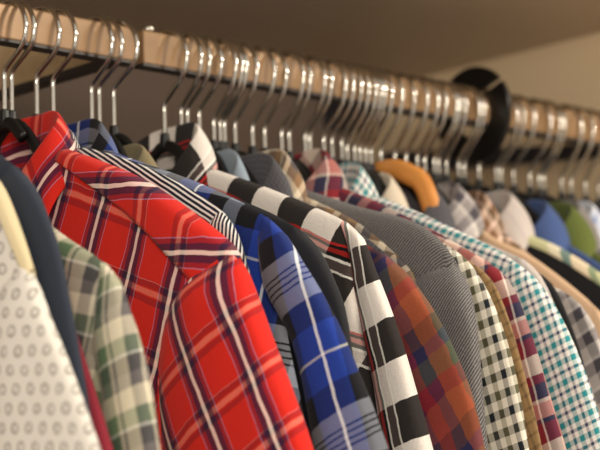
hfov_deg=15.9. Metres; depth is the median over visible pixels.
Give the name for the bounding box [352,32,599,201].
wall
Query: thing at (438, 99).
clothes hanger
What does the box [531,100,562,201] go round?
clothes hanger
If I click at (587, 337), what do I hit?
shirt
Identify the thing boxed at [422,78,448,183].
clothes hanger
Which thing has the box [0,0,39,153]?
clothes hanger
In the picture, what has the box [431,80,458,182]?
clothes hanger
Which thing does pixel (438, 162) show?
clothes hanger
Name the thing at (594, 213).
shirt
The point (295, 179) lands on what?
plaid shirt
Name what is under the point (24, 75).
support bracket
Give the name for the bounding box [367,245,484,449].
shirt
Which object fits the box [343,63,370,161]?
clothes hanger
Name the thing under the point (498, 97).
divider
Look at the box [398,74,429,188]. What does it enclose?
clothes hanger
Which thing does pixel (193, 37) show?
clothes hanger
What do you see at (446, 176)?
clothes hanger
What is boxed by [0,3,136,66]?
rail
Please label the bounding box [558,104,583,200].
clothes hanger
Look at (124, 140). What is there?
clothes hanger
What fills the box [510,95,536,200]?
clothes hanger
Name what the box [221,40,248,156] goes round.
clothes hanger
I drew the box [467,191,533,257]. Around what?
shirt
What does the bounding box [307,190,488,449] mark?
shirt
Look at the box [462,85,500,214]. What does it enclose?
clothes hanger
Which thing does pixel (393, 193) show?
shirt
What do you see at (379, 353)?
plaid shirt
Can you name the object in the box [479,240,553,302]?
shirt
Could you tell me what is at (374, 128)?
clothes hanger
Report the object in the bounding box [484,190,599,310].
shirt
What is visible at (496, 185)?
clothes hanger
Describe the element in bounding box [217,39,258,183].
clothes hanger
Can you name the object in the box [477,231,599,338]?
cardigan
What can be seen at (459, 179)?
clothes hanger
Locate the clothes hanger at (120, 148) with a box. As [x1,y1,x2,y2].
[94,16,126,156]
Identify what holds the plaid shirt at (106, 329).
hanging from the clothes hanger
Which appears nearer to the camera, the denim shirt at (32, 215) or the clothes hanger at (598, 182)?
the denim shirt at (32, 215)
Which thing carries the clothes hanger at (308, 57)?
hanging from the rail at (162, 53)
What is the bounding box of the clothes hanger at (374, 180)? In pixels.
[352,65,383,196]
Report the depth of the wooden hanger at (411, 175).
1.91 m
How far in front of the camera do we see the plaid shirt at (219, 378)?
1.47 m
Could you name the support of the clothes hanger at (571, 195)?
hanging from the rail at (162, 53)
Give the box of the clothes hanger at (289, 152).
[283,52,312,176]
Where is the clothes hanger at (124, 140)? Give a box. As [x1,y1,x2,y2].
[109,19,139,145]
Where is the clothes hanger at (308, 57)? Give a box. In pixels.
[303,55,326,151]
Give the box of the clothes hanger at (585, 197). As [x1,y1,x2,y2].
[579,109,599,210]
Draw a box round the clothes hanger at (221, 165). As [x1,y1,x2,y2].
[197,35,228,173]
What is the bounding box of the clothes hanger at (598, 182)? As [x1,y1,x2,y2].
[591,111,599,204]
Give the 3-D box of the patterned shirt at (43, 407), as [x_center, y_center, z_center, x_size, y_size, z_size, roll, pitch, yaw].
[-0.327,0.246,1.477,0.061,0.709,0.702,7,-12,-43]
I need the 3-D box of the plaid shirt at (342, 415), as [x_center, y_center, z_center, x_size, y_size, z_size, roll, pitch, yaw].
[-0.174,0.266,1.622,0.042,0.704,0.762,7,-12,-43]
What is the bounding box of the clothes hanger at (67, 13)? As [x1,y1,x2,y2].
[47,7,81,147]
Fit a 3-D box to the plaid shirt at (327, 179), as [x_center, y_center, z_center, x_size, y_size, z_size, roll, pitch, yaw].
[0.004,0.284,1.791,0.061,0.709,0.632,7,-12,-43]
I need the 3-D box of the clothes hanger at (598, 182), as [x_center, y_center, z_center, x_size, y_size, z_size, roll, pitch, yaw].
[0.299,-0.045,2.157,0.099,0.140,0.009,-10,-12,41]
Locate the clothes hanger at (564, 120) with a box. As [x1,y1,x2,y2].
[539,101,566,200]
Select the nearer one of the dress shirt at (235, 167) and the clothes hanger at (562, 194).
the dress shirt at (235, 167)
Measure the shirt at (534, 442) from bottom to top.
0.653 m
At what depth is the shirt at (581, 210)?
2.03 m
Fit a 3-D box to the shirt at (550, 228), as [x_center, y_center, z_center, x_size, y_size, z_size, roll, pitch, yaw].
[0.208,0.317,1.982,0.061,0.690,0.484,7,-12,-43]
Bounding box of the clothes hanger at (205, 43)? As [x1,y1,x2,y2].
[184,33,211,122]
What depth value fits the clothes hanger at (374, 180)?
1.91 m
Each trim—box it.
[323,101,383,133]
[383,145,598,171]
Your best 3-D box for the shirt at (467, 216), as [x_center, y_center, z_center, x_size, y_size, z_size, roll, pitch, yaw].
[0.117,0.305,1.897,0.061,0.694,0.504,7,-12,-43]
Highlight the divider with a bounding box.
[437,67,511,163]
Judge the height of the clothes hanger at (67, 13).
0.182 m
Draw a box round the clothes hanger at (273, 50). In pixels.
[258,48,288,151]
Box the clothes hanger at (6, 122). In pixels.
[0,0,27,142]
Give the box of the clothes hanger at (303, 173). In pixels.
[274,51,309,182]
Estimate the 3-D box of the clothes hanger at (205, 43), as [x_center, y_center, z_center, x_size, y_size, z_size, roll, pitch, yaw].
[-0.092,-0.058,1.779,0.009,0.205,0.304,7,-12,-43]
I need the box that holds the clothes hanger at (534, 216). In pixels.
[499,94,539,224]
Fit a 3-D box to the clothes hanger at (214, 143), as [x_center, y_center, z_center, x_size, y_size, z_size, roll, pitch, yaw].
[-0.072,-0.057,1.799,0.009,0.202,0.294,7,-12,-43]
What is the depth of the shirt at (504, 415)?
1.60 m
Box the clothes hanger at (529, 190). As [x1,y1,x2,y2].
[522,98,552,202]
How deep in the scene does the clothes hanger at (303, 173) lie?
1.85 m
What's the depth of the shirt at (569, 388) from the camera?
1.66 m
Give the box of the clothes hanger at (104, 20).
[86,14,118,152]
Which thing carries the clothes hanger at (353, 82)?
hanging from the rail at (162, 53)
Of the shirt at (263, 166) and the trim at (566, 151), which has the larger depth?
the trim at (566, 151)
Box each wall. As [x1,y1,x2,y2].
[0,66,351,164]
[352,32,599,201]
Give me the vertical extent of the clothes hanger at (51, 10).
0.184 m
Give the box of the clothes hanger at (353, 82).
[328,60,355,162]
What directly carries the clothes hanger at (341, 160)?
hanging from the rail at (162, 53)
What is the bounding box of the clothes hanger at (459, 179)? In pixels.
[455,84,481,191]
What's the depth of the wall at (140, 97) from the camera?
2.31 m
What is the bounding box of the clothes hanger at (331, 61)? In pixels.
[321,59,347,150]
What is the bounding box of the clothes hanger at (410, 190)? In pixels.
[389,72,418,201]
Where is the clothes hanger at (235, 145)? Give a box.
[231,42,259,155]
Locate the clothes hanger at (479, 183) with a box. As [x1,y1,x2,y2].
[475,89,494,192]
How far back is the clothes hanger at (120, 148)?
1.71 m
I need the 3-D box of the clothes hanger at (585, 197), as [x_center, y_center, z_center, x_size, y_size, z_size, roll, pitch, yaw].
[0.284,-0.047,2.143,0.009,0.140,0.099,5,-11,-38]
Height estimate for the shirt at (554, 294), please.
0.656 m
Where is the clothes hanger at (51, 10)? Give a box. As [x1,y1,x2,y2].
[32,4,61,115]
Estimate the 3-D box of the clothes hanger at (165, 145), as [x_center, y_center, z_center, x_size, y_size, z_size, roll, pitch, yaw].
[-0.111,-0.068,1.763,0.009,0.189,0.304,7,-12,-43]
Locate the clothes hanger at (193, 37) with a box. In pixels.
[166,32,203,171]
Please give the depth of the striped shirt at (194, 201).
1.53 m
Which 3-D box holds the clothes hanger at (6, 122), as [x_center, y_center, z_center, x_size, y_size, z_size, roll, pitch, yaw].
[-0.227,-0.117,1.657,0.009,0.117,0.059,6,-12,-41]
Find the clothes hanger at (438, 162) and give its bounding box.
[436,81,461,181]
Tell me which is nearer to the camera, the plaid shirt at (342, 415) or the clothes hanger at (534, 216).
the plaid shirt at (342, 415)
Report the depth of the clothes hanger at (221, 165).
1.78 m
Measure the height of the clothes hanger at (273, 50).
0.207 m
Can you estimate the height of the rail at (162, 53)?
0.038 m
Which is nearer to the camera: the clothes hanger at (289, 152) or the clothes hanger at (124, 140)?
the clothes hanger at (124, 140)
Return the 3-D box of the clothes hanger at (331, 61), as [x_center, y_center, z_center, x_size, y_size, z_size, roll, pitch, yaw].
[0.021,-0.077,1.893,0.009,0.140,0.099,7,-12,-43]
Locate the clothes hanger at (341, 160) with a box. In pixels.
[338,62,363,164]
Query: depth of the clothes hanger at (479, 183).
2.03 m
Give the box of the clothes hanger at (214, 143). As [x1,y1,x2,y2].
[207,38,237,150]
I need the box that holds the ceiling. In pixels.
[0,0,599,76]
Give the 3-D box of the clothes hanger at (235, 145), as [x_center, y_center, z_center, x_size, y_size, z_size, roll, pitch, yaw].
[-0.054,-0.062,1.817,0.009,0.188,0.303,7,-12,-43]
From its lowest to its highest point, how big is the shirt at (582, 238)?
0.689 m
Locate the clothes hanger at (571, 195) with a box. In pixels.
[563,106,595,201]
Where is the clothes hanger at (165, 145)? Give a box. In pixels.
[150,28,188,162]
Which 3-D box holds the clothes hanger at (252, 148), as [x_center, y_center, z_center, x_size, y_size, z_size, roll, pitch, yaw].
[-0.040,-0.056,1.830,0.009,0.197,0.303,7,-12,-43]
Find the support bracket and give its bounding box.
[0,46,111,100]
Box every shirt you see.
[0,111,313,449]
[0,155,90,418]
[0,181,100,449]
[20,129,251,277]
[52,226,160,449]
[67,118,388,449]
[77,335,113,449]
[123,144,352,444]
[136,122,432,449]
[217,149,249,180]
[240,152,392,260]
[249,149,416,284]
[294,149,565,449]
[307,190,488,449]
[338,162,599,449]
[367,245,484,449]
[379,172,408,207]
[401,188,456,229]
[436,182,484,238]
[443,243,528,449]
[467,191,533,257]
[467,260,541,449]
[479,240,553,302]
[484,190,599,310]
[526,199,599,271]
[539,273,585,371]
[548,201,599,263]
[554,287,599,414]
[562,200,599,254]
[578,201,599,233]
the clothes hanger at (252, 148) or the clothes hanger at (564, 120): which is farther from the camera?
the clothes hanger at (564, 120)
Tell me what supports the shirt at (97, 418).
hanging from the clothes hanger
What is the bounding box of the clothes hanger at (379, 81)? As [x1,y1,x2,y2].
[358,66,386,191]
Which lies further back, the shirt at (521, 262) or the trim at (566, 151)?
the trim at (566, 151)
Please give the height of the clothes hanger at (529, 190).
0.207 m
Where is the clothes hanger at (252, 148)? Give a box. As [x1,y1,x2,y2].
[248,45,276,153]
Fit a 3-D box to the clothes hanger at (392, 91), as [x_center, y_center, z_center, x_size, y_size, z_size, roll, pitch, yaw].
[0.065,-0.030,1.927,0.009,0.226,0.304,7,-12,-43]
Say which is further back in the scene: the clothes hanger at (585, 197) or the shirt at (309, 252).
the clothes hanger at (585, 197)
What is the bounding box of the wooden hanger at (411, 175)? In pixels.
[373,70,438,211]
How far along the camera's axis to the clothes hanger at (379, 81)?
1.91 m
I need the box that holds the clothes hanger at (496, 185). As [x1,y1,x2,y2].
[493,97,523,207]
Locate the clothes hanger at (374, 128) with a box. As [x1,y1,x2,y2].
[363,67,386,181]
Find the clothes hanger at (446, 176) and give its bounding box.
[442,82,480,210]
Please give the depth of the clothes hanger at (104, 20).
1.71 m
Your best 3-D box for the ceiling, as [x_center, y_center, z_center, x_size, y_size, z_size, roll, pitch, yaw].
[-0.324,-0.262,1.806,1.580,0.025,0.545,7,-12,-43]
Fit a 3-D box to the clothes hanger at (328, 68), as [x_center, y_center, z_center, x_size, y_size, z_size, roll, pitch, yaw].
[0.009,-0.052,1.877,0.009,0.194,0.304,7,-12,-43]
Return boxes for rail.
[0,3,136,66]
[133,24,599,148]
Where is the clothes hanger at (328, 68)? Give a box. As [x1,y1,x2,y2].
[307,56,333,150]
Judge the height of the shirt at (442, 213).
0.688 m
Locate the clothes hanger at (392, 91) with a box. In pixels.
[368,68,394,172]
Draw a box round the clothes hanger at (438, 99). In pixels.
[411,77,448,204]

